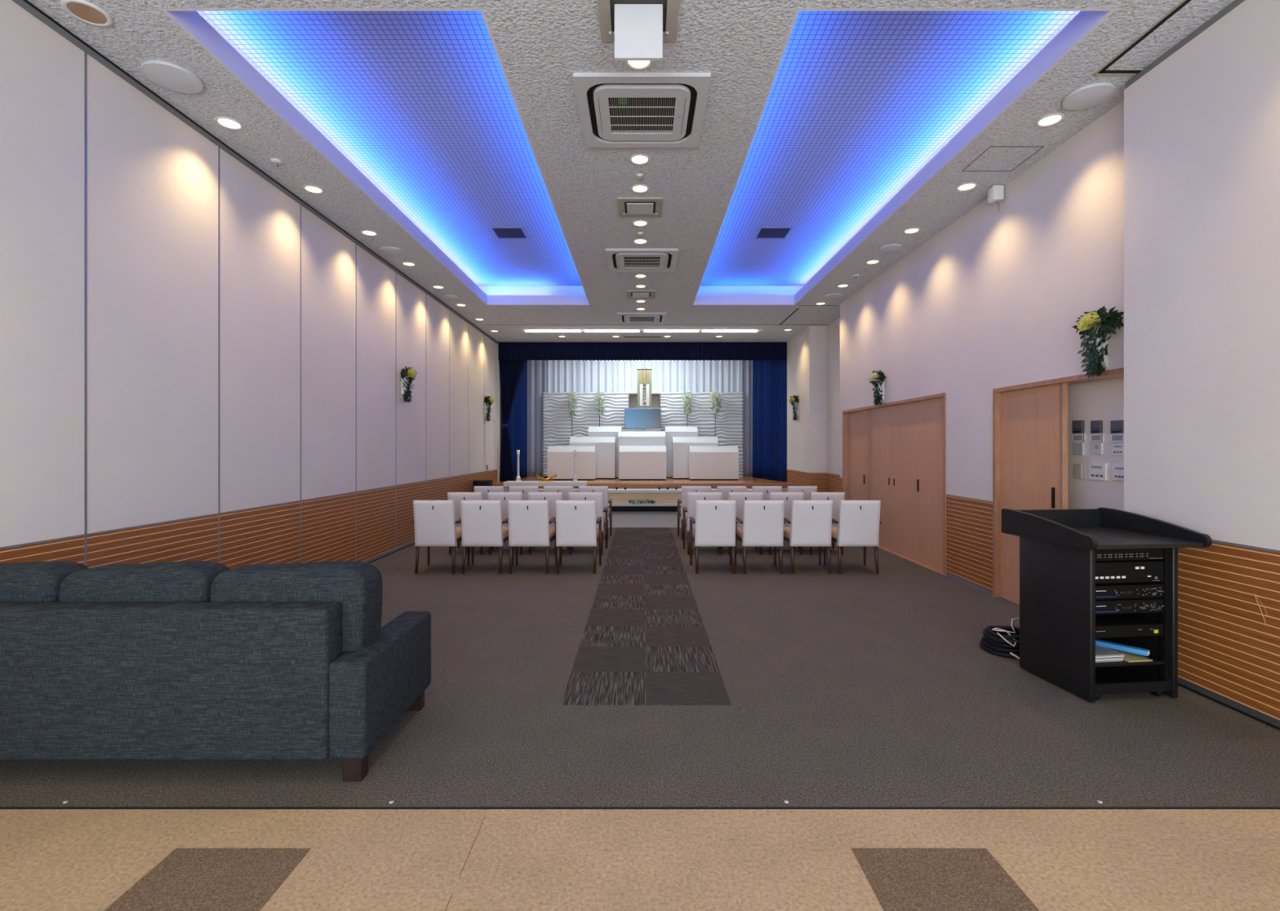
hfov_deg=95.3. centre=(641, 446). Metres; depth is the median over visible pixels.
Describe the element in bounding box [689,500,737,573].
armchair
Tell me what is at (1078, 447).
switch plate
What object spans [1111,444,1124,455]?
switch plate
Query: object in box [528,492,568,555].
armchair
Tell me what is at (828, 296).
grille
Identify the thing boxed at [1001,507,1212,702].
lectern
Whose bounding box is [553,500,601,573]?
armchair
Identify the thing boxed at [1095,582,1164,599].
audio equipment
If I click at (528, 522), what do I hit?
armchair
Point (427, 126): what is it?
ceiling
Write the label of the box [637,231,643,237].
smoke detector
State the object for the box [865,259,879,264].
recessed light
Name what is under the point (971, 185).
recessed light
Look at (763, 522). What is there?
armchair
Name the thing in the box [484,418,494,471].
door frame
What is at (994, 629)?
cable
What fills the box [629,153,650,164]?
recessed light
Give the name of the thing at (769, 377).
curtain
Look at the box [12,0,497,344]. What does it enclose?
trim
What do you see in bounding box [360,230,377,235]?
recessed light
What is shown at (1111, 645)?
binder
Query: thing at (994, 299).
wall
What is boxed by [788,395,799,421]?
bouquet
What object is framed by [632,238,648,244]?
recessed light
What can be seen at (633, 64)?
recessed light
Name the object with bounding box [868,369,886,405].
bouquet
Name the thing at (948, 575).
baseboard
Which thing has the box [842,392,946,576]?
door
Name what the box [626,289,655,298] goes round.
ceiling vent
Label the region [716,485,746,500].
armchair
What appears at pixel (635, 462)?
block
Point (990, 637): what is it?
cable coil
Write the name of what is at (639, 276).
recessed light
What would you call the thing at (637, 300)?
recessed light
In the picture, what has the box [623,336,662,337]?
ceiling vent
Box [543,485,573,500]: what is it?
armchair
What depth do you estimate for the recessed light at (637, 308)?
10.85 m
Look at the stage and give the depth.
13.87 m
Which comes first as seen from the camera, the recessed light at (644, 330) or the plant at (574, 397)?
the recessed light at (644, 330)
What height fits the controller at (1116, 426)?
0.100 m
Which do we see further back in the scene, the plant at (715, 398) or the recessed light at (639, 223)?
the plant at (715, 398)
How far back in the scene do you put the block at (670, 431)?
16.10 m
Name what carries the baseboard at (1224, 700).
attached to the wall partition at (1202, 126)
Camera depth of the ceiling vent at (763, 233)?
8.10 m
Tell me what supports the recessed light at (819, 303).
in the ceiling
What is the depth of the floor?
2.68 m
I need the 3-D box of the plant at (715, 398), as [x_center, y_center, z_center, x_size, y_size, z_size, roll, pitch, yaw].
[2.099,-0.377,16.619,0.367,2.500,0.289,0,0,-25]
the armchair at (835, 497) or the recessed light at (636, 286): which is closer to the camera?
the armchair at (835, 497)
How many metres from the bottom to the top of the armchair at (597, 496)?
0.880 m
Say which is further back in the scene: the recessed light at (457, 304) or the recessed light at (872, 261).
the recessed light at (457, 304)
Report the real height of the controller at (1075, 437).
0.066 m
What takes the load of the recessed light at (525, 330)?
in the ceiling
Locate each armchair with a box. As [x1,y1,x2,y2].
[412,500,470,573]
[447,492,493,555]
[459,500,513,573]
[473,485,504,500]
[487,492,532,555]
[506,500,556,573]
[508,485,538,500]
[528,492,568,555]
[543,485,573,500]
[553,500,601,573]
[568,492,608,555]
[578,485,612,540]
[677,485,711,540]
[682,492,721,555]
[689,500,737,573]
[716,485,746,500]
[721,492,762,555]
[734,500,786,573]
[751,485,782,500]
[768,492,804,555]
[778,500,833,573]
[786,485,817,500]
[798,492,844,555]
[823,500,881,573]
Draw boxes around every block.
[546,445,595,479]
[568,436,615,479]
[587,426,622,478]
[617,431,665,478]
[618,445,666,479]
[626,428,660,431]
[664,426,697,478]
[671,436,718,479]
[688,445,738,479]
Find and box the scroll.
[636,360,652,408]
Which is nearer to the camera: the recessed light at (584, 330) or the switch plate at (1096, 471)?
the switch plate at (1096, 471)
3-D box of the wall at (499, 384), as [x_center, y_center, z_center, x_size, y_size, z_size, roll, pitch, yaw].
[0.160,-1.082,16.190,7.700,4.000,3.420,0,0,0]
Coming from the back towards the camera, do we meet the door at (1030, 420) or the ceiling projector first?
the door at (1030, 420)
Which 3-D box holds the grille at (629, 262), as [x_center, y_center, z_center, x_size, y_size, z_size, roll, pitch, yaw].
[0.000,-2.533,8.020,0.490,0.010,0.490,0,0,0]
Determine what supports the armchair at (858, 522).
on the floor
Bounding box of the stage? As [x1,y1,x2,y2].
[493,476,791,503]
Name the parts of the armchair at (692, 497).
leg, leg, backrest, leg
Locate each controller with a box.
[1071,434,1086,441]
[1072,420,1084,433]
[1089,434,1104,441]
[1090,420,1102,433]
[1109,434,1124,441]
[1110,420,1124,433]
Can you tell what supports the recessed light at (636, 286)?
in the ceiling
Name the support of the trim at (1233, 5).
attached to the wall partition at (1202, 126)
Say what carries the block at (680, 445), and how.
on the stage
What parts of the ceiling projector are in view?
frame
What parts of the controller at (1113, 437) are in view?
label plate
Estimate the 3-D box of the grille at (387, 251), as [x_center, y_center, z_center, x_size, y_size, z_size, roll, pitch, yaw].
[-3.260,-2.534,7.600,0.256,0.012,0.256,0,0,0]
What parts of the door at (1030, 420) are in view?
handle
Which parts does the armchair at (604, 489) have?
backrest, leg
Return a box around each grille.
[381,248,402,254]
[443,296,459,299]
[608,97,675,133]
[624,257,659,267]
[629,316,654,321]
[825,294,841,298]
[880,245,902,252]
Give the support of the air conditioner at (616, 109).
attached to the ceiling
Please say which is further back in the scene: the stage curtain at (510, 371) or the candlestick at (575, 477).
the stage curtain at (510, 371)
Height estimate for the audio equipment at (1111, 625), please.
0.070 m
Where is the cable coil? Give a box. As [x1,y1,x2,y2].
[979,626,1019,657]
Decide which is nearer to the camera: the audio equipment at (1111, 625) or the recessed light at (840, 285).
the audio equipment at (1111, 625)
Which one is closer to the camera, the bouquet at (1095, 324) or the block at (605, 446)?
the bouquet at (1095, 324)
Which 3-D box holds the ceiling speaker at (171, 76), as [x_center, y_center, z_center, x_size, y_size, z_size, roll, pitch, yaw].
[-3.240,-2.545,4.030,0.340,0.034,0.340,0,0,0]
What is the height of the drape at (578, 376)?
3.753 m
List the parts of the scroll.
silk panel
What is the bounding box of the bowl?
[537,475,556,480]
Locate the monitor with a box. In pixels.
[624,408,661,431]
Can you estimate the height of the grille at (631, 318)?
0.010 m
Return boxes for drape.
[527,360,546,476]
[546,360,739,392]
[739,360,752,476]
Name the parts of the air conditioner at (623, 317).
panel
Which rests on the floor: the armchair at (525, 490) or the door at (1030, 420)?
the armchair at (525, 490)
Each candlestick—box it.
[515,449,521,481]
[571,449,577,481]
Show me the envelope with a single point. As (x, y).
(1129, 657)
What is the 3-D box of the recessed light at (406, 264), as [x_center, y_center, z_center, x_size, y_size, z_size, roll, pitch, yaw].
[-3.270,-2.558,8.181,0.192,0.008,0.192,0,0,0]
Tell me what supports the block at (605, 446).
on the stage
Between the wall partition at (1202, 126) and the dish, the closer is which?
the wall partition at (1202, 126)
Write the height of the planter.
0.120 m
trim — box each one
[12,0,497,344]
[1125,0,1244,88]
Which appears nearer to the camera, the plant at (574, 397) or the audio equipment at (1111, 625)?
the audio equipment at (1111, 625)
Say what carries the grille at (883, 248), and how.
attached to the ceiling speaker at (892, 247)
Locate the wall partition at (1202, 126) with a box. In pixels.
[1124,0,1279,720]
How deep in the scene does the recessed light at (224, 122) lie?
4.61 m
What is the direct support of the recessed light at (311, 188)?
in the ceiling
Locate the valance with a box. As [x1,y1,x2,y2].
[497,342,786,360]
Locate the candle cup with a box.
[516,449,519,457]
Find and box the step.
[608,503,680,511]
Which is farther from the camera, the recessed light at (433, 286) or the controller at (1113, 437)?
the recessed light at (433, 286)
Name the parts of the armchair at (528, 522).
leg, leg, backrest, leg, seat, armrest, seat frame, leg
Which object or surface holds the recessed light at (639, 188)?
in the ceiling
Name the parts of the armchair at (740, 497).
backrest, leg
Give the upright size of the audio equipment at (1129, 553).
0.070 m
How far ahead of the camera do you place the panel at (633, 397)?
16.48 m
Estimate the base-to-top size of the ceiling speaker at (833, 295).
0.034 m
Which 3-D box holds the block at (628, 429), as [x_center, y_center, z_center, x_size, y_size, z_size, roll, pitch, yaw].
[0.050,0.145,16.350,0.940,1.455,0.400,0,0,0]
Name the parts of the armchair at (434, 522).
leg, leg, backrest, leg, armrest, seat, seat frame, leg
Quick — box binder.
[1095,638,1149,656]
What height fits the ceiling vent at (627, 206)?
0.030 m
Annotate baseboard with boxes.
[361,540,414,563]
[946,572,992,595]
[1177,676,1279,728]
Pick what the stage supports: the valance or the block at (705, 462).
the block at (705, 462)
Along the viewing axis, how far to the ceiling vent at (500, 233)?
8.10 m
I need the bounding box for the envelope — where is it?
[1109,648,1152,662]
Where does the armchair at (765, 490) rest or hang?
on the floor
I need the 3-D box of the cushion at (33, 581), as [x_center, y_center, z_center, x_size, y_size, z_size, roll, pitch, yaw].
[-3.123,0.824,2.875,0.670,0.497,0.270,0,0,0]
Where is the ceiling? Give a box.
[27,0,1234,342]
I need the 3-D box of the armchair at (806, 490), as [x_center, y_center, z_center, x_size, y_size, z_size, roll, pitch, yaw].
[2.583,1.081,9.699,0.546,0.880,0.653,0,0,0]
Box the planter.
[628,499,655,504]
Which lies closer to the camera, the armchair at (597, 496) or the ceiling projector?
the ceiling projector
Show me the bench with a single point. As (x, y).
(610, 491)
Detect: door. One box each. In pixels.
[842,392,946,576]
[992,367,1124,604]
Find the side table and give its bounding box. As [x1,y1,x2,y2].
[503,480,587,492]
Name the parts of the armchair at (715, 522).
leg, armrest, seat, leg, backrest, leg, leg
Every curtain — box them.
[498,360,525,481]
[501,360,527,479]
[752,360,786,481]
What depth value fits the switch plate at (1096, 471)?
4.79 m
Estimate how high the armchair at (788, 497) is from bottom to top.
0.880 m
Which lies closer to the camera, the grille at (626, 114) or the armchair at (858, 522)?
the grille at (626, 114)
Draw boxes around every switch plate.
[1073,442,1084,455]
[1074,463,1084,478]
[1088,462,1109,480]
[1091,442,1103,454]
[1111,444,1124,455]
[1112,464,1124,480]
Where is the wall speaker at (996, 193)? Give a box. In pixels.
[987,185,1004,212]
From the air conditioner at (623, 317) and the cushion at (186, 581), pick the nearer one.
the cushion at (186, 581)
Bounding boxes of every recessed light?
[60,0,113,26]
[213,115,244,130]
[302,184,324,193]
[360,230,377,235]
[401,262,416,266]
[431,285,444,288]
[455,303,466,306]
[524,328,582,332]
[583,328,639,332]
[624,60,653,70]
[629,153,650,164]
[630,183,649,193]
[631,219,648,226]
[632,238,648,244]
[634,274,646,278]
[635,284,646,288]
[635,299,646,302]
[635,307,645,310]
[643,328,699,332]
[701,328,759,332]
[815,302,826,305]
[836,284,848,287]
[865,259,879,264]
[902,227,920,234]
[955,182,977,191]
[1035,112,1065,127]
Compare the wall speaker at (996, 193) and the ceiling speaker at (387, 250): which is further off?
the ceiling speaker at (387, 250)
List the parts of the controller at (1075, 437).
label plate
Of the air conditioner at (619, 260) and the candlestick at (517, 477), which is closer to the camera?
the air conditioner at (619, 260)
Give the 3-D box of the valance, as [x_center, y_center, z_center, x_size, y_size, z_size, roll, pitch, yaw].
[0.010,-2.330,14.285,7.060,0.455,0.050,0,0,0]
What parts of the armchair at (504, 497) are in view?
leg, backrest, leg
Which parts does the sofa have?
leg, arm, leg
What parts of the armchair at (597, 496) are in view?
leg, backrest, leg, leg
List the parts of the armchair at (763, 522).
leg, seat frame, armrest, seat, leg, backrest, leg, leg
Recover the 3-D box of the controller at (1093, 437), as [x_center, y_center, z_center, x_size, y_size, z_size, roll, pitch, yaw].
[3.769,-0.070,4.833,0.022,0.064,0.140,0,0,0]
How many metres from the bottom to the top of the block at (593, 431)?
1.432 m
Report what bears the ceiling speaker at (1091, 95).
attached to the ceiling
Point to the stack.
(1103, 654)
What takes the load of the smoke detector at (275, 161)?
attached to the ceiling
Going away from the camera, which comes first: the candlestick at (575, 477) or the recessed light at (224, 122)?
the recessed light at (224, 122)
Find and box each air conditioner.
[573,72,711,147]
[605,248,678,272]
[617,312,666,324]
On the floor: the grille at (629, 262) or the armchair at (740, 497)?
the armchair at (740, 497)
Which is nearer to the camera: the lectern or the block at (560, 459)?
the lectern
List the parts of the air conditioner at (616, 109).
panel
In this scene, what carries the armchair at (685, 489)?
on the floor
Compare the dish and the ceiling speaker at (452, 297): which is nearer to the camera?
the ceiling speaker at (452, 297)
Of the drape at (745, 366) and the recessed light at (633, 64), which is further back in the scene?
the drape at (745, 366)
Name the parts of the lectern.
panel, panel, rack rail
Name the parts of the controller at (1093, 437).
label plate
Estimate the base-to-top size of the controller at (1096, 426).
0.105 m
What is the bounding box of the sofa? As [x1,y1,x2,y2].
[0,560,431,782]
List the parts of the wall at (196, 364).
partition panel, partition panel, partition panel, partition panel, partition panel, partition panel, partition panel, partition panel, partition panel, partition panel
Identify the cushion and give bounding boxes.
[0,560,88,602]
[58,560,230,602]
[209,560,382,654]
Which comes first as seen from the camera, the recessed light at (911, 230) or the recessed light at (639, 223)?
the recessed light at (639, 223)
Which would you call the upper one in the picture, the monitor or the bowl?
the monitor
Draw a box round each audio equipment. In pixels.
[1095,548,1163,560]
[1095,560,1163,583]
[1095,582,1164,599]
[1095,597,1164,614]
[1095,613,1163,638]
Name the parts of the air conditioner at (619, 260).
panel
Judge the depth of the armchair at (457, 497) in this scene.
8.12 m
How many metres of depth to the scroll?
16.12 m
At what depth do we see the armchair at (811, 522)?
6.93 m
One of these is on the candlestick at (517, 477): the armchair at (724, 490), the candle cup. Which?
the candle cup
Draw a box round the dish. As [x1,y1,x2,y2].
[536,471,556,481]
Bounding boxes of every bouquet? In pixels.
[400,365,417,403]
[484,395,494,421]
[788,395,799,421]
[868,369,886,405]
[1071,305,1124,378]
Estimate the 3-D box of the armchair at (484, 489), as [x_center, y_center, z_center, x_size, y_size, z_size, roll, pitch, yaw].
[-2.469,1.081,9.699,0.546,0.880,0.653,0,0,0]
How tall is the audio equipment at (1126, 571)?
0.125 m
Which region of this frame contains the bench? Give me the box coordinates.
[538,488,751,493]
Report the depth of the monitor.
15.78 m
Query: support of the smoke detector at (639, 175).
attached to the ceiling
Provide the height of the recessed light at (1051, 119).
0.008 m
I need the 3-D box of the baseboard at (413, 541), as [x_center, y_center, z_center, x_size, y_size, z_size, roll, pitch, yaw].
[-3.553,1.479,5.640,0.034,0.042,17.280,0,0,0]
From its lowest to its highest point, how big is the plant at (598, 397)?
2.478 m
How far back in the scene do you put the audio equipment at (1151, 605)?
3.50 m
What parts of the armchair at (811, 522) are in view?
seat frame, seat, armrest, leg, backrest, leg, leg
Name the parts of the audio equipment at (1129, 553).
knob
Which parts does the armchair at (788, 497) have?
leg, backrest, leg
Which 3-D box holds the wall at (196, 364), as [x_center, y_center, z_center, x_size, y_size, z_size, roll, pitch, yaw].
[-3.614,-0.522,5.581,0.153,4.080,17.798,0,0,0]
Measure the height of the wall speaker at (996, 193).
0.270 m
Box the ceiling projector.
[597,0,679,60]
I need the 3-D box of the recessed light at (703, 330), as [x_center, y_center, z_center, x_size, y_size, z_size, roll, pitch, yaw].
[1.935,-2.545,12.850,1.241,0.035,0.180,0,0,0]
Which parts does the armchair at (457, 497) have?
leg, backrest, leg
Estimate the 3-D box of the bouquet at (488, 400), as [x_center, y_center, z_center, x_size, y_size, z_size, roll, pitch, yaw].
[-3.446,-0.853,13.149,0.272,0.601,0.313,0,0,0]
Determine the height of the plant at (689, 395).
2.491 m
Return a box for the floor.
[0,511,1279,910]
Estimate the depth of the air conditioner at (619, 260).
7.96 m
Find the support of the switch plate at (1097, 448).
attached to the wall at (994, 299)
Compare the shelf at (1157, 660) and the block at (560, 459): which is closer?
the shelf at (1157, 660)
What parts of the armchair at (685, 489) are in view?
leg, leg, backrest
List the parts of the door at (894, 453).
post, sill, handle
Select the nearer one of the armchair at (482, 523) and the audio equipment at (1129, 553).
the audio equipment at (1129, 553)
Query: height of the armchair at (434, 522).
0.880 m
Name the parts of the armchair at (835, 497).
leg, backrest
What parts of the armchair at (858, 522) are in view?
leg, seat frame, seat, armrest, leg, backrest, leg, leg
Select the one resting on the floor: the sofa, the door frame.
the sofa
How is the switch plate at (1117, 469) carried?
attached to the wall at (994, 299)
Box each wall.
[0,0,497,569]
[497,355,501,481]
[786,99,1124,591]
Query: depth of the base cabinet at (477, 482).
11.90 m
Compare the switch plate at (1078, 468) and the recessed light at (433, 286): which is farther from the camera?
the recessed light at (433, 286)
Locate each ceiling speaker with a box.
[140,59,204,93]
[380,246,403,255]
[442,294,460,300]
[824,293,841,298]
[879,243,902,252]
[1062,81,1115,110]
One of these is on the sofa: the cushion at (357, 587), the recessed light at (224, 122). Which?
the cushion at (357, 587)
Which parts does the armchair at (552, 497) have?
leg, backrest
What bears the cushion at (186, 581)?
on the sofa
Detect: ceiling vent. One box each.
[488,226,528,239]
[617,197,662,217]
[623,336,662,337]
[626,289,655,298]
[753,226,794,239]
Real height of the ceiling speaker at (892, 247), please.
0.034 m
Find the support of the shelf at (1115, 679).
attached to the lectern
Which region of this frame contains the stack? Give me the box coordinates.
[1095,644,1124,662]
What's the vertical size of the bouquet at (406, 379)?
0.555 m
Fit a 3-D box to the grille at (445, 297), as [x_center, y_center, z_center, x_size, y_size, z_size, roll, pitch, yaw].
[-3.260,-2.534,9.980,0.256,0.012,0.256,0,0,0]
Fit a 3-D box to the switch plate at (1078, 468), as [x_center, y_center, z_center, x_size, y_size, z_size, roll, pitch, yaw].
[3.765,0.211,5.021,0.030,0.126,0.080,0,0,0]
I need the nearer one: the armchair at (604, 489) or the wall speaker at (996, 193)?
the wall speaker at (996, 193)
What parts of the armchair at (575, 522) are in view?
leg, leg, backrest, leg, seat, armrest, leg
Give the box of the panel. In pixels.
[542,391,743,476]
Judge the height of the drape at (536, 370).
3.703 m
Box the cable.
[991,617,1019,659]
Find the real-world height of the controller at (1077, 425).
0.109 m
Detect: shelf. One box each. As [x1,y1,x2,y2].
[1095,637,1168,666]
[1095,666,1171,694]
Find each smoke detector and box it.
[270,158,282,166]
[636,173,643,180]
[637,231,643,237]
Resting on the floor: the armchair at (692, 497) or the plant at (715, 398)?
the armchair at (692, 497)
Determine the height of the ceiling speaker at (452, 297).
0.034 m
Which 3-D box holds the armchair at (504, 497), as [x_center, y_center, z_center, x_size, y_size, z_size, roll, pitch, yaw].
[-1.907,1.081,8.429,0.546,0.880,0.653,0,0,1]
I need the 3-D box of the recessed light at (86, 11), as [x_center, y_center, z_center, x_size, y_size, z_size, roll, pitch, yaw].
[-3.270,-2.556,3.440,0.228,0.012,0.228,0,0,0]
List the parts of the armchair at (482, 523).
leg, leg, backrest, leg, armrest, seat, seat frame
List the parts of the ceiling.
cove panel, cove panel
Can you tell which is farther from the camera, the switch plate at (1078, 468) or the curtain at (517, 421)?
the curtain at (517, 421)

